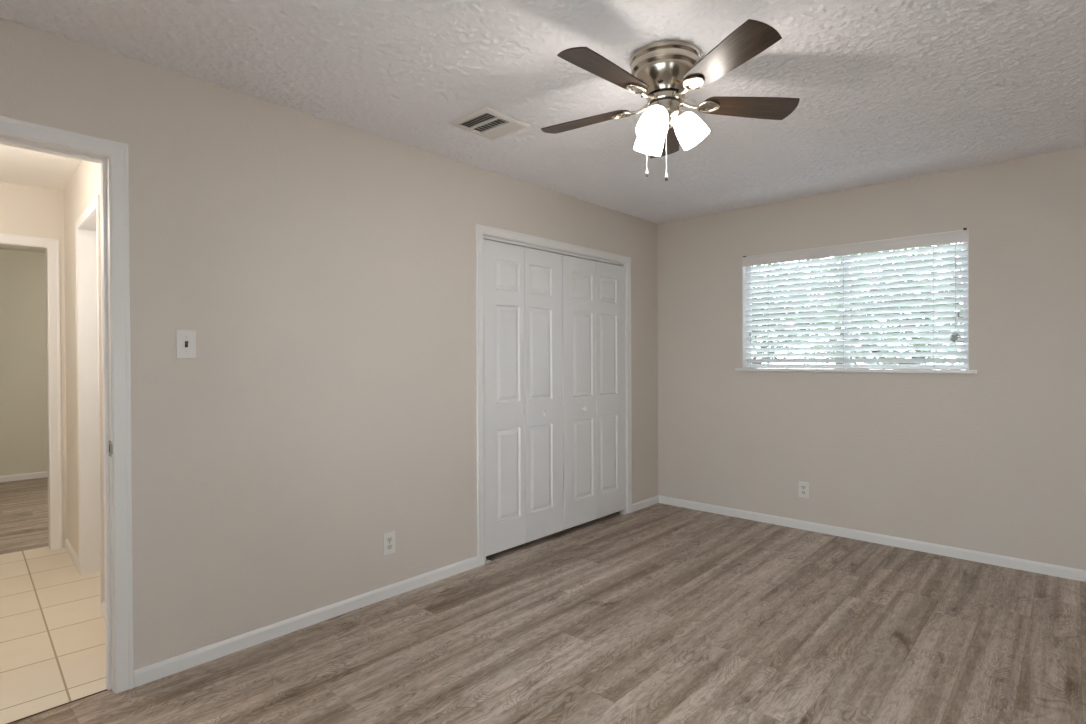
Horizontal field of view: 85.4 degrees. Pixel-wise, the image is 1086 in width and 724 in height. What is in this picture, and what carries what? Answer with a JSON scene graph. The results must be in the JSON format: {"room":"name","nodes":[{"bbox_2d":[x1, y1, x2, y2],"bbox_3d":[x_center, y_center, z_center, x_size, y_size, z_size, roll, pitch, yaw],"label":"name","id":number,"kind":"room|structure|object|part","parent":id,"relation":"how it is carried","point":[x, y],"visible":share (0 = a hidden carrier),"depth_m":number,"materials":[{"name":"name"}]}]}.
{"room":"empty bedroom","nodes":[
{"label":"empty bedroom","id":0,"kind":"room"},
{"bbox_2d":[0,249,47,475],"bbox_3d":[-4.813,0.041,4.869,4.200,2.440,3.238,-1,1,-45],"label":"wall","id":1,"kind":"structure","parent":0,"point":[23,361],"depth_m":6.27,"materials":[{"name":"paint"}]},
{"bbox_2d":[0,471,47,481],"bbox_3d":[-5.871,1.228,5.952,4.000,0.063,0.012,-1,1,-45],"label":"baseboard","id":2,"kind":"structure","parent":1,"relation":"attached to","point":[25,476],"depth_m":6.27,"materials":[{"name":"white paint"}]},
{"bbox_2d":[0,182,66,547],"bbox_3d":[-3.640,0.057,3.667,1.020,2.412,0.120,-1,1,-45],"label":"wall","id":3,"kind":"structure","parent":0,"point":[24,210],"depth_m":3.91,"materials":[{"name":"paint"}]},
{"bbox_2d":[0,233,62,550],"bbox_3d":[-3.614,0.221,3.686,0.908,2.083,0.135,-1,1,-45],"label":"door frame","id":4,"kind":"structure","parent":3,"relation":"in","point":[51,247],"depth_m":3.94,"materials":[{"name":"white paint"}]},
{"bbox_2d":[64,160,104,600],"bbox_3d":[-2.447,0.054,3.271,0.120,2.412,2.362,-1,1,-45],"label":"wall","id":5,"kind":"structure","parent":0,"point":[84,186],"depth_m":3.70,"materials":[{"name":"paint"}]},
{"bbox_2d":[65,538,78,571],"bbox_3d":[-2.998,1.228,3.748,0.013,0.063,0.672,-1,1,-45],"label":"baseboard","id":6,"kind":"structure","parent":5,"relation":"attached to","point":[75,559],"depth_m":3.73,"materials":[{"name":"white paint"}]},
{"bbox_2d":[75,195,103,610],"bbox_3d":[-2.445,0.212,3.263,0.135,2.095,0.787,-1,1,-45],"label":"door","id":7,"kind":"structure","parent":5,"relation":"in","point":[88,225],"depth_m":3.48,"materials":[{"name":"white paint"}]},
{"bbox_2d":[101,601,104,619],"bbox_3d":[-1.931,1.230,2.668,0.014,0.063,0.777,-1,1,-45],"label":"baseboard","id":8,"kind":"structure","parent":5,"relation":"attached to","point":[103,602],"depth_m":2.92,"materials":[{"name":"white paint"}]},
{"bbox_2d":[0,18,657,669],"bbox_3d":[-0.694,0.030,3.363,0.120,2.440,5.160,0,0,42],"label":"wall","id":9,"kind":"structure","parent":0,"point":[322,271],"depth_m":2.73,"materials":[{"name":"beige paint"}]},
{"bbox_2d":[0,116,133,693],"bbox_3d":[-1.941,0.215,1.990,0.146,2.100,0.887,0,0,42],"label":"door frame","id":10,"kind":"structure","parent":9,"relation":"in","point":[113,156],"depth_m":2.25,"materials":[{"name":"white paint"}]},
{"bbox_3d":[-1.649,0.330,2.243,0.044,0.060,0.003,0,0,42],"label":"strike plate","id":11,"kind":"part","parent":10,"relation":"part of","materials":[{"name":"metal"}]},
{"bbox_2d":[176,330,195,357],"bbox_3d":[-1.462,-0.073,2.413,0.019,0.116,0.072,0,0,42],"label":"light switch","id":12,"kind":"object","parent":9,"relation":"attached to","point":[185,339],"visible":1,"depth_m":2.41,"materials":[{"name":"white plastic"}]},
{"bbox_2d":[133,556,477,687],"bbox_3d":[-0.993,1.223,2.937,0.012,0.063,1.770,0,0,42],"label":"baseboard","id":13,"kind":"structure","parent":9,"relation":"attached to","point":[173,665],"depth_m":2.72,"materials":[{"name":"white paint"}]},
{"bbox_2d":[383,531,394,555],"bbox_3d":[-0.818,0.966,3.133,0.007,0.116,0.072,0,0,42],"label":"wall outlet","id":14,"kind":"object","parent":9,"relation":"attached to","point":[388,538],"visible":1,"depth_m":3.13,"materials":[{"name":"white plastic"}]},
{"bbox_2d":[483,238,562,562],"bbox_3d":[-0.117,0.234,3.927,0.078,2.019,0.762,0,0,42],"label":"bifold door","id":15,"kind":"structure","parent":9,"relation":"in","point":[523,333],"depth_m":3.90,"materials":[{"name":"white paint"}]},
{"bbox_3d":[-0.258,0.223,3.791,0.034,1.972,0.372,0,0,42],"label":"door","id":16,"kind":"part","parent":15,"relation":"part of","materials":[{"name":"white paint"}]},
{"bbox_3d":[-0.001,0.220,4.074,0.034,1.972,0.388,0,0,42],"label":"door","id":17,"kind":"part","parent":15,"relation":"part of","materials":[{"name":"white paint"}]},
{"bbox_2d":[476,224,631,565],"bbox_3d":[0.116,0.196,4.246,0.133,2.090,1.670,0,0,42],"label":"door frame","id":18,"kind":"structure","parent":9,"relation":"attached to","point":[482,231],"depth_m":3.83,"materials":[{"name":"white paint"}]},
{"bbox_2d":[562,255,626,529],"bbox_3d":[0.406,0.228,4.503,0.078,2.019,0.778,0,0,42],"label":"bifold door","id":19,"kind":"structure","parent":9,"relation":"in","point":[593,292],"depth_m":4.47,"materials":[{"name":"white paint"}]},
{"bbox_3d":[0.265,0.217,4.368,0.034,1.972,0.390,0,0,42],"label":"door","id":20,"kind":"part","parent":19,"relation":"part of","materials":[{"name":"white paint"}]},
{"bbox_3d":[0.528,0.214,4.657,0.034,1.972,0.386,0,0,42],"label":"door","id":21,"kind":"part","parent":19,"relation":"part of","materials":[{"name":"white paint"}]},
{"bbox_2d":[632,496,658,511],"bbox_3d":[0.871,1.201,4.990,0.012,0.063,0.426,0,0,42],"label":"baseboard","id":22,"kind":"structure","parent":9,"relation":"attached to","point":[654,500],"depth_m":4.98,"materials":[{"name":"white paint"}]},
{"bbox_2d":[0,477,1085,723],"bbox_3d":[-1.848,1.305,3.575,9.593,0.100,6.419,0,0,42],"label":"floor","id":23,"kind":"structure","parent":0,"point":[659,613],"depth_m":2.62,"materials":[{"name":"grey wood"}]},
{"bbox_2d":[6,689,107,723],"bbox_3d":[-1.928,1.274,1.989,0.006,0.022,0.766,0,0,42],"label":"threshold","id":24,"kind":"object","parent":23,"relation":"on","point":[105,689],"visible":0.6,"depth_m":2.15,"materials":[{"name":"wood"}]},
{"bbox_2d":[0,0,1085,252],"bbox_3d":[-1.861,-1.221,3.559,9.593,0.128,6.419,0,0,42],"label":"ceiling","id":25,"kind":"structure","parent":0,"point":[887,90],"depth_m":2.46,"materials":[{"name":"white paint"}]},
{"bbox_2d":[448,107,529,139],"bbox_3d":[-0.267,-1.183,2.941,0.278,0.012,0.297,0,0,42],"label":"ceiling vent","id":26,"kind":"object","parent":25,"relation":"in","point":[486,122],"visible":1,"depth_m":2.92,"materials":[{"name":"metal"}]},
{"bbox_2d":[541,19,799,180],"bbox_3d":[0.450,-0.946,2.284,1.030,0.485,1.013,0,0,42],"label":"ceiling fan","id":27,"kind":"object","parent":25,"relation":"hanging from","point":[662,72],"visible":1,"depth_m":2.21,"materials":[{"name":"brown wood"}]},
{"bbox_3d":[0.178,-1.006,2.465,0.388,0.006,0.138,-1,11,30],"label":"blade","id":28,"kind":"part","parent":27,"relation":"part of","materials":[{"name":"brown wood"}]},
{"bbox_3d":[0.224,-1.023,2.065,0.388,0.006,0.138,2,10,-42],"label":"blade","id":29,"kind":"part","parent":27,"relation":"part of","materials":[{"name":"brown wood"}]},
{"bbox_3d":[0.391,-1.007,2.345,0.092,0.028,0.028,-1,11,30],"label":"iron arm","id":30,"kind":"part","parent":27,"relation":"part of","materials":[{"name":"silver metal"}]},
{"bbox_3d":[0.436,-0.900,2.395,0.135,0.140,0.121,0,0,42],"label":"lamp shade","id":31,"kind":"part","parent":27,"relation":"part of","materials":[{"name":"white glass"}]},
{"bbox_3d":[0.403,-1.012,2.231,0.092,0.028,0.028,2,10,-42],"label":"iron arm","id":32,"kind":"part","parent":27,"relation":"part of","materials":[{"name":"silver metal"}]},
{"bbox_3d":[0.416,-0.899,2.213,0.116,0.140,0.137,0,0,42],"label":"lamp shade","id":33,"kind":"part","parent":27,"relation":"part of","materials":[{"name":"white glass"}]},
{"bbox_3d":[0.422,-0.911,2.222,0.052,0.082,0.068,0,0,42],"label":"bulb","id":34,"kind":"part","parent":27,"relation":"part of","materials":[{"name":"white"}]},
{"bbox_3d":[0.543,-0.999,2.631,0.138,0.006,0.388,-12,-5,11],"label":"blade","id":35,"kind":"part","parent":27,"relation":"part of","materials":[{"name":"brown wood"}]},
{"bbox_3d":[0.479,-0.828,2.284,0.004,0.178,0.004,0,0,8],"label":"pull chain","id":36,"kind":"part","parent":27,"relation":"part of","materials":[{"name":"white plastic"}]},
{"bbox_3d":[0.516,-1.013,2.207,0.028,0.028,0.092,12,-7,-24],"label":"iron arm","id":37,"kind":"part","parent":27,"relation":"part of","materials":[{"name":"silver metal"}]},
{"bbox_3d":[0.573,-1.008,2.307,0.092,0.028,0.028,0,-11,-6],"label":"iron arm","id":38,"kind":"part","parent":27,"relation":"part of","materials":[{"name":"silver metal"}]},
{"bbox_3d":[0.583,-0.900,2.289,0.132,0.140,0.126,0,0,42],"label":"lamp shade","id":39,"kind":"part","parent":27,"relation":"part of","materials":[{"name":"white glass"}]},
{"bbox_3d":[0.618,-1.027,1.986,0.138,0.006,0.388,12,-7,-24],"label":"blade","id":40,"kind":"part","parent":27,"relation":"part of","materials":[{"name":"brown wood"}]},
{"bbox_3d":[0.815,-1.012,2.336,0.388,0.006,0.138,0,-11,-6],"label":"blade","id":41,"kind":"part","parent":27,"relation":"part of","materials":[{"name":"brown wood"}]},
{"bbox_2d":[657,147,1085,569],"bbox_3d":[2.429,0.011,3.932,3.740,2.440,0.120,0,0,42],"label":"wall","id":42,"kind":"structure","parent":0,"point":[992,460],"depth_m":3.84,"materials":[{"name":"beige paint"}]},
{"bbox_2d":[799,481,808,497],"bbox_3d":[1.915,0.939,4.322,0.072,0.116,0.007,0,0,42],"label":"wall outlet","id":43,"kind":"object","parent":42,"relation":"attached to","point":[803,486],"visible":1,"depth_m":4.32,"materials":[{"name":"white plastic"}]},
{"bbox_2d":[735,229,976,373],"bbox_3d":[2.134,-0.378,4.172,1.540,0.897,0.145,0,0,42],"label":"window","id":44,"kind":"structure","parent":42,"relation":"in","point":[744,363],"depth_m":4.18,"materials":[{"name":"white plastic"}]},
{"bbox_3d":[1.912,-0.382,4.432,0.730,0.834,0.015,0,0,42],"label":"sash","id":45,"kind":"part","parent":44,"relation":"part of","materials":[{"name":"white plastic"}]},
{"bbox_2d":[742,228,967,369],"bbox_3d":[2.122,-0.393,4.157,1.446,0.882,0.073,0,0,42],"label":"window blind","id":46,"kind":"object","parent":44,"relation":"attached to","point":[955,237],"visible":0.96,"depth_m":4.06,"materials":[{"name":"white plastic"}]},
{"bbox_3d":[2.134,-0.372,4.161,0.002,0.819,0.051,0,0,42],"label":"ladder cord","id":47,"kind":"part","parent":46,"relation":"part of","materials":[{"name":"white fabric"}]},
{"bbox_3d":[2.133,0.043,4.166,1.432,0.010,0.044,0,0,42],"label":"rail","id":48,"kind":"part","parent":46,"relation":"part of","materials":[{"name":"white plastic"}]},
{"bbox_3d":[2.595,-0.475,3.699,0.005,0.553,0.003,0,0,-3],"label":"lift cord","id":49,"kind":"part","parent":46,"relation":"part of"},
{"bbox_3d":[2.121,0.060,4.159,1.540,0.020,0.102,0,0,42],"label":"sill","id":50,"kind":"part","parent":44,"relation":"part of","materials":[{"name":"white paint"}]},
{"bbox_3d":[2.430,-0.382,3.982,0.718,0.834,0.015,0,0,42],"label":"sash","id":51,"kind":"part","parent":44,"relation":"part of","materials":[{"name":"white plastic"}]},
{"bbox_2d":[658,495,1085,581],"bbox_3d":[2.346,1.200,3.931,3.620,0.063,0.012,0,0,42],"label":"baseboard","id":52,"kind":"structure","parent":42,"relation":"attached to","point":[982,557],"depth_m":3.92,"materials":[{"name":"white paint"}]},
{"label":"outside","id":53,"kind":"structure","parent":0,"visible":0},
{"bbox_3d":[6.937,1.836,-0.221,44.000,0.600,60.000,0,0,42],"label":"ground","id":54,"kind":"structure","parent":53,"visible":0},
{"bbox_2d":[752,262,818,363],"bbox_3d":[4.026,-0.307,11.588,2.667,3.582,2.655,0,0,42],"label":"tree","id":55,"kind":"object","parent":54,"relation":"on","point":[782,262],"visible":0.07,"depth_m":11.03,"materials":[{"name":"green plant"}]},
{"bbox_2d":[759,248,961,368],"bbox_3d":[7.897,-1.284,15.717,5.650,5.441,5.591,0,0,42],"label":"tree","id":56,"kind":"object","parent":54,"relation":"on","point":[911,248],"visible":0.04,"depth_m":15.49,"materials":[{"name":"green plant"}]},
{"bbox_2d":[783,242,962,369],"bbox_3d":[5.410,-0.486,8.703,3.558,3.966,3.550,0,0,42],"label":"tree","id":57,"kind":"object","parent":54,"relation":"on","point":[961,242],"visible":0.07,"depth_m":8.43,"materials":[{"name":"green plant"}]}
]}

